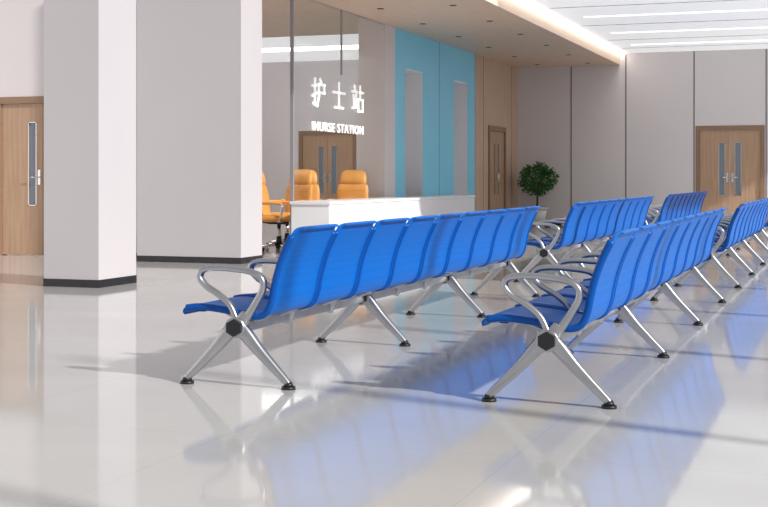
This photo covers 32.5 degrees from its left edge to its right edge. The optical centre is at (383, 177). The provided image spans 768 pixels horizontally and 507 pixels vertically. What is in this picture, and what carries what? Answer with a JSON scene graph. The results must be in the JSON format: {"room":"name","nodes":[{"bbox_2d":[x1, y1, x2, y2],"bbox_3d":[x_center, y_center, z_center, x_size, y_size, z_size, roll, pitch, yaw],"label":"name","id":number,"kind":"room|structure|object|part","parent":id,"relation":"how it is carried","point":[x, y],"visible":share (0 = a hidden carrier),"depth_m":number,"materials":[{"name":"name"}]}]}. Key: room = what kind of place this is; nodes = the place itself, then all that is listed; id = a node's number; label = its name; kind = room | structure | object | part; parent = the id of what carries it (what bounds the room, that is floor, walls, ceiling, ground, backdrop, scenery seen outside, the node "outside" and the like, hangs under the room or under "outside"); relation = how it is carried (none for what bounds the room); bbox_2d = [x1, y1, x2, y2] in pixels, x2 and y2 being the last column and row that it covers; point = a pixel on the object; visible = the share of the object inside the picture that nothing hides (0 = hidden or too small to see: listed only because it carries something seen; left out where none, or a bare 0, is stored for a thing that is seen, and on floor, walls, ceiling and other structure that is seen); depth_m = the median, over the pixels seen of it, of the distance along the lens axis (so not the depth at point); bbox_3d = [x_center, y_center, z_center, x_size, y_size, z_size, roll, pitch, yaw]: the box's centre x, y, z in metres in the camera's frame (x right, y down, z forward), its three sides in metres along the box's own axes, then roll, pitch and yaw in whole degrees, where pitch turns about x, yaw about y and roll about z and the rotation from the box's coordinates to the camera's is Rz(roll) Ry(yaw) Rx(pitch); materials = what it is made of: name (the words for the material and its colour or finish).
{"room":"hospital interior","nodes":[
{"label":"hospital interior","id":0,"kind":"room"},
{"bbox_2d":[0,0,136,252],"bbox_3d":[-5.468,-1.060,17.997,5.570,4.200,0.200,0,0,20],"label":"wall","id":1,"kind":"structure","parent":0,"point":[21,21],"depth_m":17.66,"materials":[{"name":"paint"}]},
{"bbox_2d":[0,96,43,254],"bbox_3d":[-4.534,-0.025,17.625,1.480,2.130,0.150,0,0,20],"label":"frame","id":2,"kind":"object","parent":1,"relation":"attached to","point":[30,99],"visible":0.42,"depth_m":17.77,"materials":[{"name":"brown wood"}]},
{"bbox_2d":[2,103,42,254],"bbox_3d":[-4.858,0.018,17.686,0.642,2.025,0.104,0,0,20],"label":"leaf","id":3,"kind":"object","parent":1,"relation":"attached to","point":[22,124],"visible":0.99,"depth_m":17.69,"materials":[{"name":"brown wood"}]},
{"bbox_2d":[43,103,43,254],"bbox_3d":[-4.246,0.018,17.466,0.642,2.025,0.104,0,0,20],"label":"leaf","id":4,"kind":"object","parent":1,"relation":"attached to","point":[43,103],"visible":0.06,"depth_m":17.58,"materials":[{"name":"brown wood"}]},
{"bbox_2d":[43,0,136,287],"bbox_3d":[-2.867,-1.160,12.886,0.613,4.400,0.698,0,0,20],"label":"column","id":5,"kind":"structure","parent":0,"point":[90,45],"depth_m":12.59,"materials":[{"name":"white paint"}]},
{"bbox_2d":[137,0,261,263],"bbox_3d":[-2.301,-1.160,16.459,1.438,4.400,0.608,0,0,20],"label":"column","id":6,"kind":"structure","parent":0,"point":[199,62],"depth_m":16.17,"materials":[{"name":"white paint"}]},
{"bbox_2d":[262,0,358,62],"bbox_3d":[-2.534,-2.835,24.222,6.899,0.150,13.500,0,0,20],"label":"ceiling","id":7,"kind":"structure","parent":0,"point":[315,24],"depth_m":24.66,"materials":[{"name":"white paint"}]},
{"bbox_2d":[262,45,358,51],"bbox_3d":[-1.155,-2.758,27.924,4.600,0.025,0.600,0,0,20],"label":"ceiling light panel","id":8,"kind":"object","parent":7,"relation":"in","point":[350,46],"depth_m":27.94,"materials":[{"name":"white plastic"}]},
{"bbox_2d":[359,17,394,197],"bbox_3d":[-0.114,-1.035,21.412,0.450,4.150,0.500,0,0,20],"label":"wall","id":9,"kind":"structure","parent":0,"point":[376,40],"depth_m":21.19,"materials":[{"name":"white paint"}]},
{"bbox_2d":[0,222,767,506],"bbox_3d":[-0.813,1.090,14.046,17.000,0.100,31.900,0,0,20],"label":"floor","id":10,"kind":"structure","parent":0,"point":[96,411],"depth_m":6.05,"materials":[{"name":"tile"}]},
{"bbox_2d":[262,172,289,252],"bbox_3d":[-1.512,0.455,18.601,0.714,1.169,0.648,0,0,14],"label":"office chair","id":11,"kind":"object","parent":10,"relation":"on","point":[267,217],"visible":0.54,"depth_m":18.52,"materials":[{"name":"orange leather"}]},
{"bbox_3d":[-1.719,0.261,18.646,0.292,0.781,0.525,0,0,14],"label":"backrest","id":12,"kind":"part","parent":11,"relation":"part of","materials":[{"name":"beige leather"}]},
{"bbox_3d":[-1.462,0.565,18.582,0.520,0.115,0.512,0,0,14],"label":"seat","id":13,"kind":"part","parent":11,"relation":"part of","materials":[{"name":"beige leather"}]},
{"bbox_2d":[266,169,312,248],"bbox_3d":[-1.419,0.455,19.659,0.648,1.169,0.714,0,0,39],"label":"office chair","id":14,"kind":"object","parent":10,"relation":"on","point":[303,178],"visible":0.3,"depth_m":19.77,"materials":[{"name":"orange leather"}]},
{"bbox_3d":[-1.457,0.565,19.622,0.512,0.115,0.520,0,0,39],"label":"seat","id":15,"kind":"part","parent":14,"relation":"part of","materials":[{"name":"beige leather"}]},
{"bbox_3d":[-1.293,0.261,19.828,0.525,0.781,0.292,0,0,39],"label":"backrest","id":16,"kind":"part","parent":14,"relation":"part of","materials":[{"name":"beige leather"}]},
{"bbox_2d":[280,170,321,209],"bbox_3d":[-1.282,0.455,20.517,0.648,1.169,0.714,0,0,4],"label":"office chair","id":17,"kind":"object","parent":10,"relation":"on","point":[316,190],"visible":0.12,"depth_m":20.72,"materials":[{"name":"orange leather"}]},
{"bbox_3d":[-1.273,0.261,20.728,0.525,0.781,0.292,0,0,4],"label":"backrest","id":18,"kind":"part","parent":17,"relation":"part of","materials":[{"name":"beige leather"}]},
{"bbox_2d":[290,0,382,233],"bbox_3d":[-0.811,-0.860,18.820,0.045,3.800,4.850,0,0,20],"label":"trim","id":19,"kind":"structure","parent":10,"relation":"on","point":[291,1],"depth_m":17.63,"materials":[{"name":"grey metal"}]},
{"bbox_2d":[327,170,367,199],"bbox_3d":[-0.557,0.455,20.682,0.648,1.169,0.714,0,0,16],"label":"office chair","id":20,"kind":"object","parent":10,"relation":"on","point":[352,185],"visible":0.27,"depth_m":20.89,"materials":[{"name":"orange leather"}]},
{"bbox_2d":[180,206,539,389],"bbox_3d":[0.168,0.640,9.094,0.670,0.799,5.429,0,0,20],"label":"bench","id":21,"kind":"object","parent":10,"relation":"on","point":[319,269],"visible":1,"depth_m":7.75,"materials":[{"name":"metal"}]},
{"bbox_3d":[-0.762,0.613,6.593,0.383,0.354,0.056,0,0,20],"label":"armrest","id":22,"kind":"part","parent":21,"relation":"part of","materials":[{"name":"metal"}]},
{"bbox_3d":[-0.632,0.490,6.861,0.670,0.498,0.572,0,0,20],"label":"seat","id":23,"kind":"part","parent":21,"relation":"part of","materials":[{"name":"blue plastic"}]},
{"bbox_3d":[-0.562,0.613,7.151,0.383,0.354,0.056,0,0,20],"label":"armrest","id":24,"kind":"part","parent":21,"relation":"part of","materials":[{"name":"metal"}]},
{"bbox_3d":[-0.432,0.490,7.419,0.670,0.498,0.572,0,0,20],"label":"seat","id":25,"kind":"part","parent":21,"relation":"part of","materials":[{"name":"blue"}]},
{"bbox_3d":[-0.362,0.613,7.709,0.383,0.354,0.056,0,0,20],"label":"armrest","id":26,"kind":"part","parent":21,"relation":"part of","materials":[{"name":"metal"}]},
{"bbox_3d":[-0.232,0.490,7.978,0.670,0.498,0.572,0,0,20],"label":"seat","id":27,"kind":"part","parent":21,"relation":"part of","materials":[{"name":"blue"}]},
{"bbox_3d":[0.038,0.613,8.826,0.383,0.354,0.056,0,0,20],"label":"armrest","id":28,"kind":"part","parent":21,"relation":"part of","materials":[{"name":"metal"}]},
{"bbox_3d":[-0.032,0.490,8.536,0.670,0.498,0.572,0,0,20],"label":"seat","id":29,"kind":"part","parent":21,"relation":"part of","materials":[{"name":"blue"}]},
{"bbox_3d":[0.238,0.613,9.384,0.383,0.354,0.056,0,0,20],"label":"armrest","id":30,"kind":"part","parent":21,"relation":"part of","materials":[{"name":"metal"}]},
{"bbox_3d":[0.168,0.490,9.094,0.670,0.498,0.572,0,0,20],"label":"seat","id":31,"kind":"part","parent":21,"relation":"part of","materials":[{"name":"blue"}]},
{"bbox_3d":[0.368,0.490,9.652,0.670,0.498,0.572,0,0,20],"label":"seat","id":32,"kind":"part","parent":21,"relation":"part of","materials":[{"name":"blue"}]},
{"bbox_3d":[0.568,0.490,10.211,0.670,0.498,0.572,0,0,20],"label":"seat","id":33,"kind":"part","parent":21,"relation":"part of","materials":[{"name":"blue plastic"}]},
{"bbox_3d":[0.768,0.490,10.769,0.670,0.498,0.572,0,0,20],"label":"seat","id":34,"kind":"part","parent":21,"relation":"part of","materials":[{"name":"blue plastic"}]},
{"bbox_3d":[0.968,0.490,11.327,0.670,0.498,0.572,0,0,20],"label":"seat","id":35,"kind":"part","parent":21,"relation":"part of","materials":[{"name":"blue plastic"}]},
{"bbox_2d":[290,195,475,233],"bbox_3d":[0.206,0.675,20.718,0.580,0.730,7.050,0,0,20],"label":"reception desk","id":36,"kind":"object","parent":10,"relation":"on","point":[337,211],"depth_m":19.00,"materials":[{"name":"white"}]},
{"bbox_2d":[517,161,558,225],"bbox_3d":[3.317,0.336,28.516,0.981,1.409,0.948,0,0,20],"label":"ficus tree","id":37,"kind":"object","parent":10,"relation":"on","point":[542,170],"visible":0.98,"depth_m":28.39,"materials":[{"name":"green plant"}]},
{"bbox_3d":[3.319,0.833,28.552,0.450,0.415,0.450,0,0,20],"label":"pot","id":38,"kind":"part","parent":37,"relation":"part of","materials":[{"name":"white ceramic"}]},
{"bbox_2d":[513,196,654,281],"bbox_3d":[2.494,0.640,15.590,0.670,0.799,5.429,0,0,20],"label":"bench","id":39,"kind":"object","parent":10,"relation":"on","point":[586,224],"visible":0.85,"depth_m":14.27,"materials":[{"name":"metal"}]},
{"bbox_3d":[1.564,0.613,13.089,0.383,0.354,0.056,0,0,20],"label":"armrest","id":40,"kind":"part","parent":39,"relation":"part of","materials":[{"name":"metal"}]},
{"bbox_3d":[1.764,0.613,13.647,0.383,0.354,0.056,0,0,20],"label":"armrest","id":41,"kind":"part","parent":39,"relation":"part of","materials":[{"name":"metal"}]},
{"bbox_3d":[1.694,0.490,13.357,0.670,0.498,0.572,0,0,20],"label":"seat","id":42,"kind":"part","parent":39,"relation":"part of","materials":[{"name":"blue plastic"}]},
{"bbox_3d":[1.964,0.613,14.205,0.383,0.354,0.056,0,0,20],"label":"armrest","id":43,"kind":"part","parent":39,"relation":"part of","materials":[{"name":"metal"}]},
{"bbox_3d":[1.894,0.490,13.915,0.670,0.498,0.572,0,0,20],"label":"seat","id":44,"kind":"part","parent":39,"relation":"part of","materials":[{"name":"blue plastic"}]},
{"bbox_3d":[2.094,0.490,14.474,0.670,0.498,0.572,0,0,20],"label":"seat","id":45,"kind":"part","parent":39,"relation":"part of","materials":[{"name":"blue plastic"}]},
{"bbox_3d":[2.294,0.490,15.032,0.670,0.498,0.572,0,0,20],"label":"seat","id":46,"kind":"part","parent":39,"relation":"part of","materials":[{"name":"blue plastic"}]},
{"bbox_3d":[2.494,0.490,15.590,0.670,0.498,0.572,0,0,20],"label":"seat","id":47,"kind":"part","parent":39,"relation":"part of","materials":[{"name":"blue plastic"}]},
{"bbox_3d":[2.694,0.490,16.149,0.670,0.498,0.572,0,0,20],"label":"seat","id":48,"kind":"part","parent":39,"relation":"part of","materials":[{"name":"blue plastic"}]},
{"bbox_3d":[2.894,0.490,16.707,0.670,0.498,0.572,0,0,20],"label":"seat","id":49,"kind":"part","parent":39,"relation":"part of","materials":[{"name":"blue plastic"}]},
{"bbox_3d":[3.094,0.490,17.265,0.670,0.498,0.572,0,0,20],"label":"seat","id":50,"kind":"part","parent":39,"relation":"part of","materials":[{"name":"blue plastic"}]},
{"bbox_3d":[3.293,0.490,17.823,0.670,0.498,0.572,0,0,20],"label":"seat","id":51,"kind":"part","parent":39,"relation":"part of","materials":[{"name":"blue plastic"}]},
{"bbox_2d":[481,207,727,409],"bbox_3d":[1.655,0.640,8.562,0.670,0.799,5.429,0,0,20],"label":"bench","id":52,"kind":"object","parent":10,"relation":"on","point":[640,261],"visible":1,"depth_m":6.68,"materials":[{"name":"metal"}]},
{"bbox_3d":[0.726,0.613,6.060,0.383,0.354,0.056,0,0,20],"label":"armrest","id":53,"kind":"part","parent":52,"relation":"part of","materials":[{"name":"metal"}]},
{"bbox_3d":[0.856,0.490,6.328,0.670,0.498,0.572,0,0,20],"label":"seat","id":54,"kind":"part","parent":52,"relation":"part of","materials":[{"name":"blue plastic"}]},
{"bbox_3d":[0.925,0.613,6.618,0.383,0.354,0.056,0,0,20],"label":"armrest","id":55,"kind":"part","parent":52,"relation":"part of","materials":[{"name":"metal"}]},
{"bbox_3d":[1.125,0.613,7.177,0.383,0.354,0.056,0,0,20],"label":"armrest","id":56,"kind":"part","parent":52,"relation":"part of","materials":[{"name":"metal"}]},
{"bbox_3d":[1.325,0.613,7.735,0.383,0.354,0.056,0,0,20],"label":"armrest","id":57,"kind":"part","parent":52,"relation":"part of","materials":[{"name":"metal"}]},
{"bbox_3d":[1.056,0.490,6.887,0.670,0.498,0.572,0,0,20],"label":"seat","id":58,"kind":"part","parent":52,"relation":"part of","materials":[{"name":"blue"}]},
{"bbox_3d":[1.256,0.490,7.445,0.670,0.498,0.572,0,0,20],"label":"seat","id":59,"kind":"part","parent":52,"relation":"part of","materials":[{"name":"blue"}]},
{"bbox_3d":[1.525,0.613,8.293,0.383,0.354,0.056,0,0,20],"label":"armrest","id":60,"kind":"part","parent":52,"relation":"part of","materials":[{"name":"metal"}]},
{"bbox_3d":[1.456,0.490,8.003,0.670,0.498,0.572,0,0,20],"label":"seat","id":61,"kind":"part","parent":52,"relation":"part of","materials":[{"name":"blue"}]},
{"bbox_3d":[1.655,0.490,8.562,0.670,0.498,0.572,0,0,20],"label":"seat","id":62,"kind":"part","parent":52,"relation":"part of","materials":[{"name":"blue"}]},
{"bbox_3d":[1.855,0.490,9.120,0.670,0.498,0.572,0,0,20],"label":"seat","id":63,"kind":"part","parent":52,"relation":"part of","materials":[{"name":"blue"}]},
{"bbox_3d":[2.055,0.490,9.678,0.670,0.498,0.572,0,0,20],"label":"seat","id":64,"kind":"part","parent":52,"relation":"part of","materials":[{"name":"blue"}]},
{"bbox_3d":[2.255,0.490,10.236,0.670,0.498,0.572,0,0,20],"label":"seat","id":65,"kind":"part","parent":52,"relation":"part of","materials":[{"name":"blue plastic"}]},
{"bbox_3d":[2.455,0.490,10.795,0.670,0.498,0.572,0,0,20],"label":"seat","id":66,"kind":"part","parent":52,"relation":"part of","materials":[{"name":"blue plastic"}]},
{"bbox_2d":[644,191,707,224],"bbox_3d":[4.820,0.640,22.087,0.670,0.799,5.429,0,0,20],"label":"bench","id":67,"kind":"object","parent":10,"relation":"on","point":[674,206],"visible":0.64,"depth_m":21.13,"materials":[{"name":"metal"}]},
{"bbox_3d":[3.890,0.613,19.585,0.383,0.354,0.056,0,0,20],"label":"armrest","id":68,"kind":"part","parent":67,"relation":"part of","materials":[{"name":"metal"}]},
{"bbox_3d":[4.090,0.613,20.143,0.383,0.354,0.056,0,0,20],"label":"armrest","id":69,"kind":"part","parent":67,"relation":"part of","materials":[{"name":"metal"}]},
{"bbox_3d":[4.290,0.613,20.702,0.383,0.354,0.056,0,0,20],"label":"armrest","id":70,"kind":"part","parent":67,"relation":"part of","materials":[{"name":"metal"}]},
{"bbox_3d":[4.020,0.490,19.853,0.670,0.498,0.572,0,0,20],"label":"seat","id":71,"kind":"part","parent":67,"relation":"part of","materials":[{"name":"blue plastic"}]},
{"bbox_3d":[4.220,0.490,20.412,0.670,0.498,0.572,0,0,20],"label":"seat","id":72,"kind":"part","parent":67,"relation":"part of","materials":[{"name":"blue plastic"}]},
{"bbox_3d":[4.420,0.490,20.970,0.670,0.498,0.572,0,0,20],"label":"seat","id":73,"kind":"part","parent":67,"relation":"part of","materials":[{"name":"blue plastic"}]},
{"bbox_3d":[4.620,0.490,21.528,0.670,0.498,0.572,0,0,20],"label":"seat","id":74,"kind":"part","parent":67,"relation":"part of","materials":[{"name":"blue plastic"}]},
{"bbox_3d":[4.820,0.490,22.087,0.670,0.498,0.572,0,0,20],"label":"seat","id":75,"kind":"part","parent":67,"relation":"part of","materials":[{"name":"blue plastic"}]},
{"bbox_3d":[5.020,0.490,22.645,0.670,0.498,0.572,0,0,20],"label":"seat","id":76,"kind":"part","parent":67,"relation":"part of","materials":[{"name":"blue plastic"}]},
{"bbox_3d":[5.220,0.490,23.203,0.670,0.498,0.572,0,0,20],"label":"seat","id":77,"kind":"part","parent":67,"relation":"part of","materials":[{"name":"blue plastic"}]},
{"bbox_3d":[5.420,0.490,23.761,0.670,0.498,0.572,0,0,20],"label":"seat","id":78,"kind":"part","parent":67,"relation":"part of","materials":[{"name":"blue plastic"}]},
{"bbox_3d":[5.619,0.490,24.320,0.670,0.498,0.572,0,0,20],"label":"seat","id":79,"kind":"part","parent":67,"relation":"part of","materials":[{"name":"blue plastic"}]},
{"bbox_2d":[674,198,767,287],"bbox_3d":[3.981,0.640,15.058,0.670,0.799,5.429,0,0,20],"label":"bench","id":80,"kind":"object","parent":10,"relation":"on","point":[749,218],"visible":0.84,"depth_m":14.10,"materials":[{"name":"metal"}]},
{"bbox_3d":[3.052,0.613,12.556,0.383,0.354,0.056,0,0,20],"label":"armrest","id":81,"kind":"part","parent":80,"relation":"part of","materials":[{"name":"metal"}]},
{"bbox_3d":[3.451,0.613,13.673,0.383,0.354,0.056,0,0,20],"label":"armrest","id":82,"kind":"part","parent":80,"relation":"part of","materials":[{"name":"metal"}]},
{"bbox_3d":[3.252,0.613,13.114,0.383,0.354,0.056,0,0,20],"label":"armrest","id":83,"kind":"part","parent":80,"relation":"part of","materials":[{"name":"metal"}]},
{"bbox_3d":[3.651,0.613,14.231,0.383,0.354,0.056,0,0,20],"label":"armrest","id":84,"kind":"part","parent":80,"relation":"part of","materials":[{"name":"metal"}]},
{"bbox_3d":[3.182,0.490,12.825,0.670,0.498,0.572,0,0,20],"label":"seat","id":85,"kind":"part","parent":80,"relation":"part of","materials":[{"name":"blue plastic"}]},
{"bbox_3d":[3.382,0.490,13.383,0.670,0.498,0.572,0,0,20],"label":"seat","id":86,"kind":"part","parent":80,"relation":"part of","materials":[{"name":"blue plastic"}]},
{"bbox_3d":[3.582,0.490,13.941,0.670,0.498,0.572,0,0,20],"label":"seat","id":87,"kind":"part","parent":80,"relation":"part of","materials":[{"name":"blue plastic"}]},
{"bbox_3d":[3.781,0.490,14.499,0.670,0.498,0.572,0,0,20],"label":"seat","id":88,"kind":"part","parent":80,"relation":"part of","materials":[{"name":"blue plastic"}]},
{"bbox_3d":[3.981,0.490,15.058,0.670,0.498,0.572,0,0,20],"label":"seat","id":89,"kind":"part","parent":80,"relation":"part of","materials":[{"name":"blue plastic"}]},
{"bbox_3d":[4.181,0.490,15.616,0.670,0.498,0.572,0,0,20],"label":"seat","id":90,"kind":"part","parent":80,"relation":"part of","materials":[{"name":"blue plastic"}]},
{"bbox_3d":[4.381,0.490,16.174,0.670,0.498,0.572,0,0,20],"label":"seat","id":91,"kind":"part","parent":80,"relation":"part of","materials":[{"name":"blue plastic"}]},
{"bbox_3d":[4.581,0.490,16.733,0.670,0.498,0.572,0,0,20],"label":"seat","id":92,"kind":"part","parent":80,"relation":"part of","materials":[{"name":"blue plastic"}]},
{"bbox_3d":[4.781,0.490,17.291,0.670,0.498,0.572,0,0,20],"label":"seat","id":93,"kind":"part","parent":80,"relation":"part of","materials":[{"name":"blue plastic"}]},
{"bbox_2d":[736,214,767,249],"bbox_3d":[6.307,0.640,21.554,0.670,0.799,5.429,0,0,20],"label":"bench","id":94,"kind":"object","parent":10,"relation":"on","point":[762,232],"visible":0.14,"depth_m":19.06,"materials":[{"name":"metal"}]},
{"bbox_2d":[395,28,474,210],"bbox_3d":[0.782,-0.985,23.912,0.452,4.050,4.813,0,0,20],"label":"wall","id":95,"kind":"structure","parent":0,"point":[435,81],"depth_m":23.53,"materials":[{"name":"blue paint"}]},
{"bbox_2d":[313,0,619,67],"bbox_3d":[1.753,-2.645,22.591,2.270,0.370,13.680,0,0,20],"label":"ceiling soffit","id":96,"kind":"structure","parent":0,"point":[443,22],"depth_m":21.92,"materials":[{"name":"white paint"}]},
{"bbox_2d":[377,5,587,64],"bbox_3d":[1.814,-2.466,22.718,1.200,0.028,12.100,0,0,20],"label":"recessed light","id":97,"kind":"object","parent":96,"relation":"in","point":[450,5],"visible":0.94,"depth_m":22.52,"materials":[{"name":"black plastic"}]},
{"bbox_2d":[516,0,625,54],"bbox_3d":[3.183,-2.710,23.025,0.130,0.060,11.900,0,0,20],"label":"light","id":98,"kind":"object","parent":96,"relation":"attached to","point":[528,3],"visible":0.89,"depth_m":23.13,"materials":[{"name":"white plastic"}]},
{"bbox_2d":[475,54,517,210],"bbox_3d":[2.186,-0.985,27.832,0.453,4.050,3.520,0,0,20],"label":"wall wood","id":99,"kind":"structure","parent":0,"point":[496,82],"depth_m":27.50,"materials":[{"name":"brown wood"}]},
{"bbox_2d":[490,131,497,209],"bbox_3d":[2.262,0.028,27.380,0.100,2.005,0.612,0,0,20],"label":"leaf","id":100,"kind":"object","parent":99,"relation":"attached to","point":[493,173],"visible":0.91,"depth_m":27.45,"materials":[{"name":"brown wood"}]},
{"bbox_2d":[488,125,505,209],"bbox_3d":[2.334,-0.020,27.684,0.130,2.120,1.380,0,0,20],"label":"frame","id":101,"kind":"object","parent":99,"relation":"attached to","point":[490,128],"visible":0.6,"depth_m":27.54,"materials":[{"name":"brown wood"}]},
{"bbox_2d":[496,132,503,208],"bbox_3d":[2.471,0.028,27.964,0.100,2.005,0.612,0,0,20],"label":"leaf","id":102,"kind":"object","parent":99,"relation":"attached to","point":[499,135],"visible":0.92,"depth_m":27.99,"materials":[{"name":"brown wood"}]},
{"bbox_2d":[262,49,767,221],"bbox_3d":[4.436,-1.060,29.002,16.800,4.200,0.200,0,0,20],"label":"wall","id":103,"kind":"structure","parent":0,"point":[730,85],"depth_m":28.80,"materials":[{"name":"paint"}]},
{"bbox_2d":[303,135,327,199],"bbox_3d":[-1.628,0.007,31.081,0.632,2.045,0.104,0,0,20],"label":"leaf","id":104,"kind":"object","parent":103,"relation":"attached to","point":[315,147],"visible":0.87,"depth_m":31.06,"materials":[{"name":"brown wood"}]},
{"bbox_2d":[311,77,324,107],"bbox_3d":[-0.929,-1.189,18.396,0.020,0.413,0.472,0,0,20],"label":"station sign","id":105,"kind":"object","parent":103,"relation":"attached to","point":[314,85],"depth_m":18.39,"materials":[{"name":"white plastic"}]},
{"bbox_2d":[299,130,355,169],"bbox_3d":[-1.309,-0.035,31.022,1.460,2.150,0.150,0,0,20],"label":"frame","id":106,"kind":"object","parent":103,"relation":"attached to","point":[301,133],"visible":0.38,"depth_m":31.02,"materials":[{"name":"brown wood"}]},
{"bbox_2d":[312,121,363,134],"bbox_3d":[-0.659,-0.723,19.149,0.020,0.125,2.003,0,0,20],"label":"station sign","id":107,"kind":"object","parent":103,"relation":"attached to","point":[325,125],"depth_m":19.12,"materials":[{"name":"white plastic"}]},
{"bbox_2d":[332,82,345,108],"bbox_3d":[-0.662,-1.195,19.143,0.020,0.386,0.511,0,0,20],"label":"station sign","id":108,"kind":"object","parent":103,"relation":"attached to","point":[338,92],"depth_m":19.15,"materials":[{"name":"white plastic"}]},
{"bbox_2d":[328,135,352,198],"bbox_3d":[-1.026,0.007,30.865,0.632,2.045,0.104,0,0,20],"label":"leaf","id":109,"kind":"object","parent":103,"relation":"attached to","point":[340,147],"visible":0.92,"depth_m":30.90,"materials":[{"name":"brown wood"}]},
{"bbox_2d":[351,85,363,112],"bbox_3d":[-0.407,-1.188,19.853,0.020,0.396,0.508,0,0,20],"label":"station sign","id":110,"kind":"object","parent":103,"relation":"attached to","point":[355,101],"depth_m":19.88,"materials":[{"name":"white plastic"}]},
{"bbox_2d":[571,49,766,206],"bbox_3d":[7.273,-0.885,27.877,6.724,3.650,0.006,0,0,20],"label":"trim","id":111,"kind":"structure","parent":103,"relation":"attached to","point":[766,49],"depth_m":28.12,"materials":[{"name":"grey metal"}]},
{"bbox_2d":[700,130,729,226],"bbox_3d":[7.024,0.007,27.983,0.612,2.045,0.104,0,0,20],"label":"leaf","id":112,"kind":"object","parent":103,"relation":"attached to","point":[714,144],"visible":0.94,"depth_m":27.99,"materials":[{"name":"brown wood"}]},
{"bbox_2d":[695,125,764,198],"bbox_3d":[7.333,-0.035,27.927,1.420,2.150,0.150,0,0,20],"label":"frame","id":113,"kind":"object","parent":103,"relation":"attached to","point":[761,128],"visible":0.76,"depth_m":27.81,"materials":[{"name":"brown wood"}]},
{"bbox_2d":[730,130,759,212],"bbox_3d":[7.608,0.007,27.774,0.612,2.045,0.104,0,0,20],"label":"leaf","id":114,"kind":"object","parent":103,"relation":"attached to","point":[744,144],"visible":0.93,"depth_m":27.78,"materials":[{"name":"brown wood"}]},
{"bbox_2d":[529,0,767,52],"bbox_3d":[7.011,-2.770,22.398,7.500,0.120,10.500,0,0,20],"label":"ceiling","id":115,"kind":"structure","parent":0,"point":[575,16],"depth_m":22.97,"materials":[{"name":"white"}]},
{"bbox_2d":[550,0,767,48],"bbox_3d":[7.293,-2.713,23.040,7.400,0.014,6.924,0,0,20],"label":"ceiling lights","id":116,"kind":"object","parent":115,"relation":"attached to","point":[723,0],"depth_m":22.95,"materials":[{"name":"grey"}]},
{"bbox_2d":[584,9,767,17],"bbox_3d":[6.522,-2.709,21.033,6.700,0.022,0.080,0,0,20],"label":"recessed light","id":117,"kind":"object","parent":115,"relation":"in","point":[753,9],"visible":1,"depth_m":21.62,"materials":[{"name":"white plastic"}]},
{"bbox_2d":[611,27,767,33],"bbox_3d":[7.398,-2.709,23.480,6.700,0.022,0.080,0,0,20],"label":"recessed light","id":118,"kind":"object","parent":115,"relation":"in","point":[749,27],"visible":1,"depth_m":24.11,"materials":[{"name":"white plastic"}]},
{"bbox_2d":[631,40,767,44],"bbox_3d":[8.174,-2.709,25.646,6.700,0.022,0.080,0,0,20],"label":"recessed light","id":119,"kind":"object","parent":115,"relation":"in","point":[746,40],"visible":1,"depth_m":26.27,"materials":[{"name":"white plastic"}]}
]}

